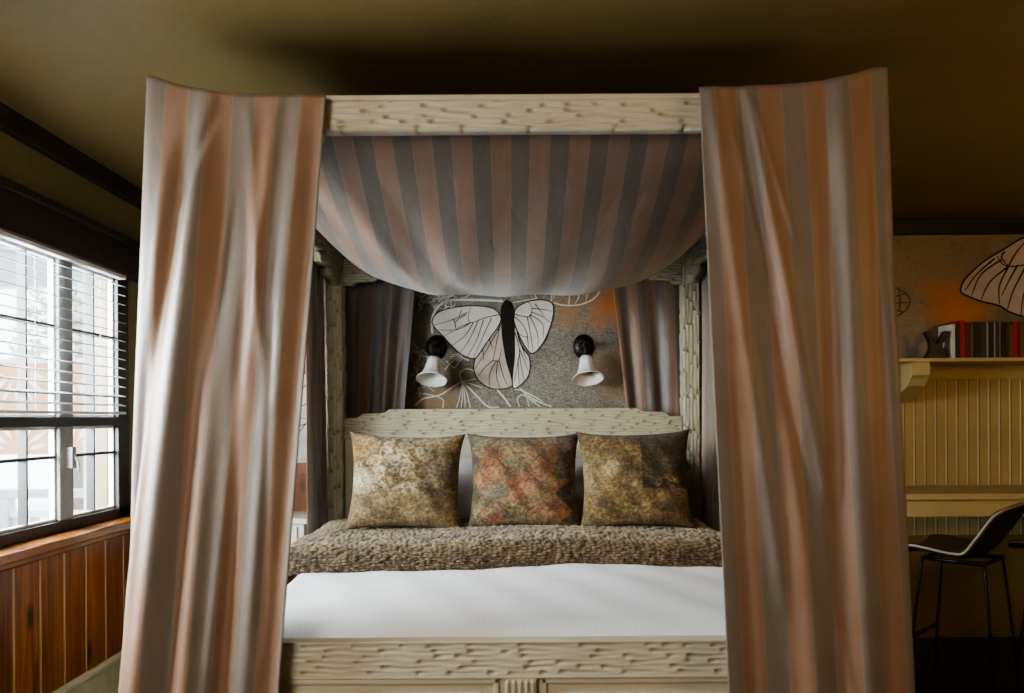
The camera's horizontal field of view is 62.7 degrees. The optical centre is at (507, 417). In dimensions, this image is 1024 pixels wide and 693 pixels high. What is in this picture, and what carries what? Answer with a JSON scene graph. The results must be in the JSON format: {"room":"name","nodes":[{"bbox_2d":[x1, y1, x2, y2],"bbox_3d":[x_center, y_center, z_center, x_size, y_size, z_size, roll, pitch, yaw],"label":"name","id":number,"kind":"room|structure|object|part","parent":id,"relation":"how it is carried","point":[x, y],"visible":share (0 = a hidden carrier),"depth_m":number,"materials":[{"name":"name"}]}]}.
{"room":"bedroom","nodes":[
{"label":"bedroom","id":0,"kind":"room"},
{"bbox_2d":[0,131,141,514],"bbox_3d":[-1.919,0.087,1.175,0.140,2.450,7.550,0,0,0],"label":"wall","id":1,"kind":"structure","parent":0,"point":[21,164],"depth_m":3.91,"materials":[{"name":"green paint"}]},
{"bbox_2d":[0,238,130,572],"bbox_3d":[-1.843,-0.079,2.875,0.215,1.260,3.350,0,0,0],"label":"window","id":2,"kind":"structure","parent":1,"relation":"in","point":[65,530],"depth_m":3.51,"materials":[{"name":"grey paint"}]},
{"bbox_3d":[-1.882,-0.334,3.256,0.024,0.660,0.433,0,0,0],"label":"sash","id":3,"kind":"part","parent":2,"relation":"part of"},
{"bbox_3d":[-1.879,0.232,3.256,0.024,0.390,0.433,0,0,0],"label":"sash","id":4,"kind":"part","parent":2,"relation":"part of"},
{"bbox_2d":[0,230,125,413],"bbox_3d":[-1.830,-0.345,2.965,0.036,0.657,2.070,0,0,0],"label":"window blind","id":5,"kind":"object","parent":2,"relation":"attached to","point":[5,235],"visible":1,"depth_m":3.40,"materials":[{"name":"white plastic"}]},
{"bbox_3d":[-1.832,-0.334,3.260,0.003,0.610,0.003,0,0,30],"label":"ladder cord","id":6,"kind":"part","parent":5,"relation":"part of","materials":[{"name":"white fabric"}]},
{"bbox_3d":[-1.832,-0.665,2.965,0.036,0.017,2.070,0,0,0],"label":"head rail","id":7,"kind":"part","parent":5,"relation":"part of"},
{"bbox_3d":[-1.829,-0.023,2.965,0.030,0.012,2.070,0,0,0],"label":"rail","id":8,"kind":"part","parent":5,"relation":"part of","materials":[{"name":"white plastic"}]},
{"bbox_3d":[-1.832,-0.334,3.780,0.003,0.610,0.003,0,0,-30],"label":"ladder cord","id":9,"kind":"part","parent":5,"relation":"part of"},
{"bbox_3d":[-1.873,0.016,3.000,0.064,0.040,2.200,0,0,0],"label":"meeting rail","id":10,"kind":"part","parent":2,"relation":"part of","materials":[{"name":"black wood"}]},
{"bbox_3d":[-1.839,0.511,2.875,0.215,0.080,3.350,0,0,0],"label":"sill","id":11,"kind":"part","parent":2,"relation":"part of","materials":[{"name":"brown wood"}]},
{"bbox_3d":[-1.882,-0.334,3.788,0.024,0.660,0.405,0,0,0],"label":"sash","id":12,"kind":"part","parent":2,"relation":"part of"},
{"bbox_3d":[-1.879,0.232,3.788,0.024,0.390,0.405,0,0,0],"label":"sash","id":13,"kind":"part","parent":2,"relation":"part of","materials":[{"name":"glass"}]},
{"bbox_2d":[0,175,139,282],"bbox_3d":[-1.817,-0.764,2.900,0.075,0.180,3.400,0,0,0],"label":"trim","id":14,"kind":"structure","parent":1,"relation":"attached to","point":[25,213],"depth_m":3.41,"materials":[{"name":"brown wood"}]},
{"bbox_2d":[0,102,141,209],"bbox_3d":[-1.839,-1.094,1.157,0.035,0.090,7.515,0,0,0],"label":"trim","id":15,"kind":"structure","parent":1,"relation":"attached to","point":[14,124],"depth_m":3.47,"materials":[{"name":"brown wood"}]},
{"bbox_2d":[52,651,121,692],"bbox_3d":[-1.824,1.205,1.175,0.038,0.213,7.550,0,0,0],"label":"baseboard","id":16,"kind":"structure","parent":1,"relation":"attached to","point":[104,677],"depth_m":3.75,"materials":[{"name":"green paint"}]},
{"bbox_2d":[0,0,1023,218],"bbox_3d":[1.018,-1.206,1.175,6.150,0.100,7.950,0,0,0],"label":"ceiling","id":17,"kind":"structure","parent":0,"point":[79,70],"depth_m":2.67,"materials":[{"name":"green paint"}]},
{"bbox_2d":[913,637,1023,692],"bbox_3d":[1.033,1.344,1.175,6.150,0.100,7.950,0,0,0],"label":"floor","id":18,"kind":"structure","parent":0,"point":[963,663],"depth_m":4.37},
{"bbox_2d":[291,511,306,575],"bbox_3d":[-1.347,0.926,4.703,0.535,0.765,0.394,0,0,0],"label":"nightstand","id":19,"kind":"object","parent":18,"relation":"on","point":[299,525],"visible":0.1,"depth_m":4.54,"materials":[{"name":"white paint"}]},
{"bbox_3d":[-1.351,0.641,4.535,0.430,0.105,0.020,0,0,0],"label":"drawer","id":20,"kind":"part","parent":19,"relation":"part of","materials":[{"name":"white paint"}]},
{"bbox_2d":[279,93,728,692],"bbox_3d":[0.031,0.168,3.640,2.114,2.264,2.304,0,0,0],"label":"bed","id":21,"kind":"object","parent":18,"relation":"on","point":[536,664],"visible":0.37,"depth_m":2.53,"materials":[{"name":"beige paint"}]},
{"bbox_2d":[118,76,325,692],"bbox_3d":[-0.875,0.136,2.461,0.643,2.298,0.270,0,0,21],"label":"curtain","id":22,"kind":"object","parent":21,"relation":"hanging from","point":[230,191],"visible":1,"depth_m":2.46,"materials":[{"name":"brown fabric"}]},
{"bbox_2d":[306,260,327,534],"bbox_3d":[-1.034,0.166,4.499,0.058,2.220,0.338,0,0,5],"label":"curtain","id":23,"kind":"object","parent":21,"relation":"hanging from","point":[316,443],"visible":0.59,"depth_m":4.47,"materials":[{"name":"fabric"}]},
{"bbox_3d":[-0.964,0.176,4.730,0.102,2.260,0.101,0,0,0],"label":"post","id":24,"kind":"part","parent":21,"relation":"part of","materials":[{"name":"beige paint"}]},
{"bbox_2d":[345,279,414,417],"bbox_3d":[-0.765,0.035,4.838,0.494,1.760,0.057,0,0,0],"label":"curtain","id":25,"kind":"object","parent":21,"relation":"hanging from","point":[379,314],"visible":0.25,"depth_m":4.84,"materials":[{"name":"fabric"}]},
{"bbox_3d":[-0.453,0.955,2.543,0.853,0.335,0.024,0,0,0],"label":"panel moulding","id":26,"kind":"part","parent":21,"relation":"part of","materials":[{"name":"beige paint"}]},
{"bbox_3d":[0.033,0.530,4.734,1.890,0.840,0.032,0,0,0],"label":"headboard panel","id":27,"kind":"part","parent":21,"relation":"part of","materials":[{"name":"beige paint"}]},
{"bbox_3d":[0.031,0.101,4.721,1.890,0.017,0.058,0,0,0],"label":"headboard moulding","id":28,"kind":"part","parent":21,"relation":"part of","materials":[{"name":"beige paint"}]},
{"bbox_3d":[0.036,0.991,2.558,1.890,0.418,0.025,0,0,0],"label":"footboard panel","id":29,"kind":"part","parent":21,"relation":"part of","materials":[{"name":"beige paint"}]},
{"bbox_3d":[0.034,0.724,2.550,1.890,0.098,0.051,0,0,0],"label":"footboard","id":30,"kind":"part","parent":21,"relation":"part of","materials":[{"name":"beige paint"}]},
{"bbox_3d":[0.035,0.778,2.549,1.890,0.008,0.053,0,0,0],"label":"footboard moulding","id":31,"kind":"part","parent":21,"relation":"part of","materials":[{"name":"beige paint"}]},
{"bbox_2d":[316,134,705,296],"bbox_3d":[0.025,-0.740,3.617,1.868,0.394,2.067,0,0,0],"label":"canopy","id":32,"kind":"object","parent":21,"relation":"hanging from","point":[484,215],"visible":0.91,"depth_m":2.94,"materials":[{"name":"fabric"}]},
{"bbox_3d":[0.024,-0.956,2.545,1.890,0.016,0.086,0,0,0],"label":"cap moulding","id":33,"kind":"part","parent":21,"relation":"part of","materials":[{"name":"beige paint"}]},
{"bbox_3d":[0.030,0.021,4.730,1.890,0.147,0.061,0,0,0],"label":"headboard","id":34,"kind":"part","parent":21,"relation":"part of","materials":[{"name":"beige paint"}]},
{"bbox_3d":[0.526,0.949,2.543,0.849,0.335,0.024,0,0,0],"label":"panel moulding","id":35,"kind":"part","parent":21,"relation":"part of","materials":[{"name":"beige paint"}]},
{"bbox_2d":[613,279,699,415],"bbox_3d":[0.851,0.025,4.836,0.506,1.760,0.056,0,0,-3],"label":"curtain","id":36,"kind":"object","parent":21,"relation":"hanging from","point":[647,312],"visible":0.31,"depth_m":4.84,"materials":[{"name":"fabric"}]},
{"bbox_3d":[1.026,0.164,4.730,0.102,2.260,0.101,0,0,0],"label":"post","id":37,"kind":"part","parent":21,"relation":"part of","materials":[{"name":"beige paint"}]},
{"bbox_2d":[701,263,719,531],"bbox_3d":[1.083,0.153,4.499,0.046,2.220,0.340,0,0,0],"label":"curtain","id":38,"kind":"object","parent":21,"relation":"hanging from","point":[710,510],"visible":0.36,"depth_m":4.57,"materials":[{"name":"grey fabric"}]},
{"bbox_2d":[699,67,914,692],"bbox_3d":[0.918,0.119,2.475,0.666,2.310,0.223,0,0,-19],"label":"curtain","id":39,"kind":"object","parent":21,"relation":"hanging from","point":[797,176],"visible":1,"depth_m":2.46,"materials":[{"name":"brown fabric"}]},
{"bbox_3d":[0.035,0.882,3.640,1.850,0.315,2.100,0,0,0],"label":"mattress","id":40,"kind":"object","parent":21,"relation":"on","visible":0},
{"bbox_2d":[283,563,725,637],"bbox_3d":[0.035,0.757,3.490,1.911,0.270,1.821,0,0,0],"label":"duvet","id":41,"kind":"object","parent":40,"relation":"on","point":[571,599],"visible":0.45,"depth_m":2.94,"materials":[{"name":"white fabric"}]},
{"bbox_2d":[288,517,721,575],"bbox_3d":[0.034,0.593,4.057,2.014,0.168,1.082,0,0,0],"label":"throw","id":42,"kind":"object","parent":41,"relation":"on","point":[331,548],"visible":0.72,"depth_m":3.58,"materials":[{"name":"beige fabric"}]},
{"bbox_2d":[344,432,464,529],"bbox_3d":[-0.509,0.316,4.184,0.592,0.499,0.224,0,0,0],"label":"cushion","id":43,"kind":"object","parent":42,"relation":"on","point":[398,481],"visible":1,"depth_m":4.12,"materials":[{"name":"beige fabric"}]},
{"bbox_2d":[458,459,472,518],"bbox_3d":[-0.423,0.388,4.531,0.800,0.330,0.269,0,0,0],"label":"pillow","id":44,"kind":"object","parent":42,"relation":"on","point":[465,476],"visible":0.06,"depth_m":4.46,"materials":[{"name":"grey fabric"}]},
{"bbox_2d":[467,433,580,526],"bbox_3d":[0.080,0.315,4.207,0.574,0.479,0.215,0,0,0],"label":"cushion","id":45,"kind":"object","parent":42,"relation":"on","point":[531,480],"visible":1,"depth_m":4.14,"materials":[{"name":"multicoloured fabric"}]},
{"bbox_2d":[575,458,583,516],"bbox_3d":[0.502,0.382,4.530,0.880,0.329,0.268,0,0,0],"label":"pillow","id":46,"kind":"object","parent":42,"relation":"on","point":[579,476],"visible":0.06,"depth_m":4.46,"materials":[{"name":"grey fabric"}]},
{"bbox_2d":[576,429,696,528],"bbox_3d":[0.634,0.306,4.184,0.578,0.499,0.214,0,0,0],"label":"cushion","id":47,"kind":"object","parent":42,"relation":"on","point":[629,479],"visible":1,"depth_m":4.13,"materials":[{"name":"brown fabric"}]},
{"bbox_2d":[905,485,1023,516],"bbox_3d":[2.965,0.837,4.663,1.880,0.890,0.526,0,0,0],"label":"countertop","id":48,"kind":"structure","parent":18,"relation":"on","point":[945,500],"depth_m":4.42,"materials":[{"name":"beige paint"}]},
{"bbox_2d":[908,502,1023,692],"bbox_3d":[2.200,0.836,4.025,0.462,0.902,0.503,0,0,-44],"label":"counter stool","id":49,"kind":"object","parent":18,"relation":"on","point":[1000,523],"visible":0.93,"depth_m":3.94,"materials":[{"name":"brown leather"}]},
{"bbox_3d":[1.959,0.979,4.047,0.085,0.620,0.015,0,0,7],"label":"leg","id":50,"kind":"part","parent":49,"relation":"part of","materials":[{"name":"metal"}]},
{"bbox_3d":[2.186,0.978,4.267,0.015,0.620,0.085,0,0,-5],"label":"leg","id":51,"kind":"part","parent":49,"relation":"part of","materials":[{"name":"metal"}]},
{"bbox_3d":[2.183,0.672,4.042,0.294,0.020,0.287,0,0,-44],"label":"under frame","id":52,"kind":"part","parent":49,"relation":"part of","materials":[{"name":"metal"}]},
{"bbox_3d":[2.185,0.978,3.814,0.015,0.620,0.085,0,0,-5],"label":"leg","id":53,"kind":"part","parent":49,"relation":"part of","materials":[{"name":"metal"}]},
{"bbox_3d":[2.412,0.976,4.034,0.085,0.620,0.015,0,0,7],"label":"leg","id":54,"kind":"part","parent":49,"relation":"part of","materials":[{"name":"metal"}]},
{"bbox_2d":[1008,540,1023,679],"bbox_3d":[2.770,0.833,4.095,0.462,0.902,0.503,0,0,-44],"label":"counter stool","id":55,"kind":"object","parent":18,"relation":"on","point":[1016,544],"visible":0.97,"depth_m":4.11,"materials":[{"name":"black metal"}]},
{"bbox_3d":[2.529,0.976,4.117,0.085,0.620,0.015,0,0,7],"label":"leg","id":56,"kind":"part","parent":55,"relation":"part of","materials":[{"name":"metal"}]},
{"bbox_3d":[1.025,0.069,5.010,6.030,2.450,0.120,0,0,0],"label":"wall","id":57,"kind":"structure","parent":0,"visible":0},
{"bbox_2d":[0,533,130,692],"bbox_3d":[-1.837,0.816,2.785,0.016,0.610,4.330,0,0,0],"label":"wood wall paneling","id":58,"kind":"structure","parent":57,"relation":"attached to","point":[62,616],"depth_m":3.45,"materials":[{"name":"brown wood"}]},
{"bbox_2d":[288,463,306,583],"bbox_3d":[-0.321,0.730,4.933,3.010,0.945,0.035,0,0,0],"label":"trim","id":59,"kind":"structure","parent":57,"relation":"attached to","point":[300,500],"depth_m":4.93,"materials":[{"name":"brown wood"}]},
{"bbox_2d":[416,335,446,386],"bbox_3d":[-0.433,-0.333,4.813,0.180,0.311,0.267,0,0,0],"label":"wall sconce","id":60,"kind":"object","parent":57,"relation":"attached to","point":[432,375],"visible":1,"depth_m":4.82,"materials":[{"name":"white ceramic"}]},
{"bbox_3d":[-0.432,-0.267,4.765,0.180,0.180,0.172,0,0,0],"label":"lamp shade","id":61,"kind":"part","parent":60,"relation":"part of","materials":[{"name":"white glass"}]},
{"bbox_3d":[-0.424,-0.387,4.864,0.025,0.102,0.110,0,0,0],"label":"arm","id":62,"kind":"part","parent":60,"relation":"part of","materials":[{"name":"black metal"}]},
{"bbox_3d":[-0.420,-0.415,4.926,0.124,0.146,0.041,0,0,0],"label":"plate","id":63,"kind":"part","parent":60,"relation":"part of","materials":[{"name":"black metal"}]},
{"bbox_2d":[297,276,701,462],"bbox_3d":[-0.332,-0.374,4.945,2.960,1.367,0.008,0,0,0],"label":"mural","id":64,"kind":"object","parent":57,"relation":"attached to","point":[515,352],"visible":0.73,"depth_m":4.95,"materials":[{"name":"paper"}]},
{"bbox_2d":[572,334,603,385],"bbox_3d":[0.453,-0.338,4.812,0.180,0.311,0.267,0,0,0],"label":"wall sconce","id":65,"kind":"object","parent":57,"relation":"attached to","point":[587,374],"visible":1,"depth_m":4.82,"materials":[{"name":"white ceramic"}]},
{"bbox_3d":[0.444,-0.420,4.926,0.124,0.146,0.041,0,0,0],"label":"plate","id":66,"kind":"part","parent":65,"relation":"part of","materials":[{"name":"black metal"}]},
{"bbox_3d":[0.447,-0.392,4.864,0.024,0.102,0.110,0,0,0],"label":"arm","id":67,"kind":"part","parent":65,"relation":"part of","materials":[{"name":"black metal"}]},
{"bbox_3d":[0.453,-0.272,4.765,0.180,0.180,0.172,0,0,0],"label":"lamp shade","id":68,"kind":"part","parent":65,"relation":"part of","materials":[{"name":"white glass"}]},
{"bbox_2d":[893,235,1023,357],"bbox_3d":[2.581,-0.661,4.946,2.630,0.891,0.006,0,0,0],"label":"mural","id":69,"kind":"object","parent":57,"relation":"attached to","point":[940,280],"visible":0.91,"depth_m":4.95,"materials":[{"name":"paint"}]},
{"bbox_2d":[893,218,1023,234],"bbox_3d":[1.018,-1.111,4.933,5.750,0.090,0.035,0,0,0],"label":"trim","id":70,"kind":"structure","parent":57,"relation":"attached to","point":[995,226],"depth_m":4.92,"materials":[{"name":"brown wood"}]},
{"bbox_2d":[901,364,1023,637],"bbox_3d":[2.913,0.472,4.932,1.980,1.620,0.028,0,0,0],"label":"beadboard panel","id":71,"kind":"object","parent":57,"relation":"attached to","point":[965,426],"visible":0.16,"depth_m":4.93,"materials":[{"name":"paint"}]},
{"bbox_2d":[899,357,1023,402],"bbox_3d":[2.939,-0.214,4.769,1.920,0.241,0.298,0,0,0],"label":"wall shelf","id":72,"kind":"object","parent":71,"relation":"attached to","point":[914,372],"visible":0.56,"depth_m":4.66,"materials":[{"name":"beige paint"}]},
{"bbox_2d":[923,331,947,357],"bbox_3d":[2.415,-0.410,4.753,0.135,0.159,0.035,0,0,0],"label":"ornament","id":73,"kind":"object","parent":72,"relation":"on","point":[935,350],"visible":0.87,"depth_m":4.74,"materials":[{"name":"ceramic"}]},
{"bbox_2d":[938,324,954,357],"bbox_3d":[2.509,-0.430,4.811,0.018,0.198,0.150,0,0,0],"label":"book","id":74,"kind":"object","parent":72,"relation":"on","point":[949,342],"visible":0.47,"depth_m":4.76,"materials":[{"name":"paper"}]},
{"bbox_2d":[945,320,964,357],"bbox_3d":[2.562,-0.441,4.820,0.029,0.219,0.160,0,0,0],"label":"book","id":75,"kind":"object","parent":72,"relation":"on","point":[961,323],"visible":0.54,"depth_m":4.74,"materials":[{"name":"paper"}]},
{"bbox_2d":[955,325,959,357],"bbox_3d":[2.533,-0.427,4.812,0.028,0.190,0.150,0,0,0],"label":"book","id":76,"kind":"object","parent":72,"relation":"on","point":[957,327],"visible":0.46,"depth_m":4.74,"materials":[{"name":"paper"}]},
{"bbox_2d":[965,322,968,357],"bbox_3d":[2.586,-0.435,4.816,0.017,0.207,0.160,0,0,0],"label":"book","id":77,"kind":"object","parent":72,"relation":"on","point":[966,323],"visible":0.36,"depth_m":4.74,"materials":[{"name":"paper"}]},
{"bbox_2d":[969,323,970,357],"bbox_3d":[2.602,-0.435,4.817,0.014,0.205,0.160,0,0,0],"label":"book","id":78,"kind":"object","parent":72,"relation":"on","point":[969,323],"visible":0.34,"depth_m":4.74,"materials":[{"name":"paper"}]},
{"bbox_2d":[971,323,972,357],"bbox_3d":[2.615,-0.434,4.817,0.011,0.203,0.160,0,0,0],"label":"book","id":79,"kind":"object","parent":72,"relation":"on","point":[971,323],"visible":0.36,"depth_m":4.74,"materials":[{"name":"paper"}]},
{"bbox_2d":[972,322,976,357],"bbox_3d":[2.632,-0.436,4.814,0.020,0.208,0.160,0,0,0],"label":"book","id":80,"kind":"object","parent":72,"relation":"on","point":[974,323],"visible":0.33,"depth_m":4.73,"materials":[{"name":"paper"}]},
{"bbox_2d":[977,322,980,357],"bbox_3d":[2.652,-0.435,4.817,0.019,0.206,0.160,0,0,0],"label":"book","id":81,"kind":"object","parent":72,"relation":"on","point":[978,323],"visible":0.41,"depth_m":4.74,"materials":[{"name":"paper"}]},
{"bbox_2d":[980,322,986,357],"bbox_3d":[2.679,-0.437,4.818,0.034,0.208,0.160,0,0,0],"label":"book","id":82,"kind":"object","parent":72,"relation":"on","point":[983,350],"visible":0.4,"depth_m":4.74,"materials":[{"name":"paper"}]},
{"bbox_2d":[986,322,987,357],"bbox_3d":[2.702,-0.436,4.819,0.011,0.207,0.160,0,0,0],"label":"book","id":83,"kind":"object","parent":72,"relation":"on","point":[986,322],"visible":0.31,"depth_m":4.74,"materials":[{"name":"paper"}]},
{"bbox_2d":[988,322,993,357],"bbox_3d":[2.721,-0.437,4.813,0.026,0.208,0.160,0,0,0],"label":"book","id":84,"kind":"object","parent":72,"relation":"on","point":[990,324],"visible":0.4,"depth_m":4.73,"materials":[{"name":"paper"}]},
{"bbox_2d":[994,322,995,357],"bbox_3d":[2.740,-0.436,4.815,0.010,0.206,0.160,0,0,0],"label":"book","id":85,"kind":"object","parent":72,"relation":"on","point":[994,322],"visible":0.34,"depth_m":4.74,"materials":[{"name":"paper"}]},
{"bbox_2d":[995,322,999,357],"bbox_3d":[2.756,-0.436,4.813,0.021,0.207,0.160,0,0,0],"label":"book","id":86,"kind":"object","parent":72,"relation":"on","point":[997,331],"visible":0.32,"depth_m":4.73,"materials":[{"name":"paper"}]},
{"bbox_2d":[1000,322,1005,357],"bbox_3d":[2.790,-0.437,4.818,0.027,0.207,0.160,0,0,0],"label":"book","id":87,"kind":"object","parent":72,"relation":"on","point":[1002,324],"visible":0.3,"depth_m":4.74,"materials":[{"name":"paper"}]},
{"bbox_2d":[1005,322,1009,356],"bbox_3d":[2.815,-0.436,4.812,0.021,0.206,0.160,0,0,0],"label":"book","id":88,"kind":"object","parent":72,"relation":"on","point":[1007,324],"visible":0.33,"depth_m":4.73,"materials":[{"name":"paper"}]},
{"bbox_2d":[1010,324,1011,356],"bbox_3d":[2.835,-0.431,4.816,0.018,0.196,0.150,0,0,0],"label":"book","id":89,"kind":"object","parent":72,"relation":"on","point":[1010,324],"visible":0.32,"depth_m":4.74,"materials":[{"name":"paper"}]},
{"bbox_2d":[1010,321,1017,356],"bbox_3d":[2.859,-0.440,4.821,0.029,0.212,0.160,0,0,0],"label":"book","id":90,"kind":"object","parent":72,"relation":"on","point":[1014,323],"visible":0.34,"depth_m":4.74,"materials":[{"name":"paper"}]},
{"bbox_2d":[1017,321,1020,356],"bbox_3d":[2.883,-0.439,4.818,0.018,0.210,0.160,0,0,0],"label":"book","id":91,"kind":"object","parent":72,"relation":"on","point":[1018,322],"visible":0.3,"depth_m":4.74,"materials":[{"name":"paper"}]},
{"bbox_2d":[1021,322,1022,356],"bbox_3d":[2.897,-0.438,4.817,0.009,0.209,0.160,0,0,0],"label":"book","id":92,"kind":"object","parent":72,"relation":"on","point":[1021,322],"visible":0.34,"depth_m":4.74,"materials":[{"name":"paper"}]},
{"bbox_2d":[1022,321,1023,356],"bbox_3d":[2.915,-0.440,4.813,0.026,0.211,0.160,0,0,0],"label":"book","id":93,"kind":"object","parent":72,"relation":"on","point":[1022,321],"visible":0.19,"depth_m":4.74,"materials":[{"name":"paper"}]},
{"bbox_3d":[2.956,0.982,4.922,1.900,0.600,0.008,0,0,0],"label":"panel","id":94,"kind":"part","parent":71,"relation":"part of","materials":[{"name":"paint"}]},
{"bbox_3d":[2.948,-0.273,4.923,1.900,0.090,0.010,0,0,0],"label":"rail","id":95,"kind":"part","parent":71,"relation":"part of","materials":[{"name":"beige paint"}]},
{"label":"outside","id":96,"kind":"structure","parent":0,"visible":0},
{"bbox_2d":[16,498,48,522],"bbox_3d":[-8.993,2.030,10.000,13.990,0.150,24.000,0,0,0],"label":"ground","id":97,"kind":"structure","parent":96,"point":[34,504],"depth_m":18.90,"materials":[{"name":"white"}]},
{"bbox_2d":[8,289,83,509],"bbox_3d":[-9.172,-1.894,17.905,3.075,7.704,3.055,0,0,0],"label":"tree","id":98,"kind":"object","parent":97,"relation":"on","point":[78,475],"visible":0.04,"depth_m":17.85,"materials":[{"name":"grey plant"}]},
{"bbox_3d":[-9.177,-2.807,17.905,3.075,5.878,3.055,0,0,0],"label":"crown","id":99,"kind":"part","parent":98,"relation":"part of","materials":[{"name":"plant"}]},
{"bbox_2d":[27,289,82,357],"bbox_3d":[-6.373,-0.892,13.595,3.158,5.669,3.146,0,0,0],"label":"tree","id":100,"kind":"object","parent":97,"relation":"on","point":[76,337],"visible":0.02,"depth_m":12.94,"materials":[{"name":"grey plant"}]},
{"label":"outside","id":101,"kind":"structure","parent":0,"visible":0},
{"bbox_3d":[-3.797,1.393,3.150,3.590,0.100,8.300,0,0,0],"label":"ground","id":102,"kind":"structure","parent":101,"visible":0},
{"bbox_2d":[0,488,83,529],"bbox_3d":[-3.694,0.968,7.010,3.400,0.750,0.120,0,0,0],"label":"porch railing","id":103,"kind":"object","parent":102,"relation":"on","point":[8,513],"visible":0.14,"depth_m":6.95,"materials":[{"name":"white wood"}]},
{"bbox_3d":[-4.194,1.006,7.010,0.120,0.680,0.120,0,0,0],"label":"newel post","id":104,"kind":"part","parent":103,"relation":"part of","materials":[{"name":"white wood"}]},
{"bbox_3d":[-3.696,0.628,7.010,3.400,0.070,0.120,0,0,0],"label":"rail","id":105,"kind":"part","parent":103,"relation":"part of","materials":[{"name":"white wood"}]},
{"bbox_3d":[-3.695,0.798,7.010,3.400,0.050,0.060,0,0,0],"label":"rail","id":106,"kind":"part","parent":103,"relation":"part of","materials":[{"name":"white wood"}]},
{"bbox_2d":[77,272,95,510],"bbox_3d":[-3.360,-0.029,6.880,0.240,2.740,0.160,0,0,0],"label":"porch post","id":107,"kind":"object","parent":102,"relation":"on","point":[80,286],"visible":0.1,"depth_m":6.82,"materials":[{"name":"white wood"}]},
{"bbox_2d":[73,358,82,452],"bbox_3d":[-3.611,-0.098,7.013,0.300,0.800,0.055,0,0,0],"label":"board","id":108,"kind":"object","parent":107,"relation":"attached to","point":[77,433],"visible":0.19,"depth_m":7.00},
{"bbox_3d":[-3.613,-0.478,7.013,0.300,0.040,0.055,0,0,0],"label":"cap rail","id":109,"kind":"part","parent":108,"relation":"part of","materials":[{"name":"white"}]},
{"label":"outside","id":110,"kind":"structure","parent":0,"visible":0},
{"bbox_2d":[0,243,81,288],"bbox_3d":[-3.663,-1.288,5.400,3.290,0.380,4.000,0,0,0],"label":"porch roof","id":111,"kind":"structure","parent":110,"point":[6,276],"depth_m":7.02,"materials":[{"name":"white"}]},
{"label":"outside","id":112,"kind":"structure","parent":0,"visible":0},
{"bbox_2d":[0,358,48,454],"bbox_3d":[-4.276,-0.094,7.013,0.950,0.800,0.055,0,0,0],"label":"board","id":113,"kind":"object","parent":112,"point":[38,440],"visible":0.41,"depth_m":7.00,"materials":[{"name":"wood"}]},
{"bbox_3d":[-4.278,-0.474,7.013,0.950,0.040,0.055,0,0,0],"label":"cap rail","id":114,"kind":"part","parent":113,"relation":"part of","materials":[{"name":"white wood"}]}
]}

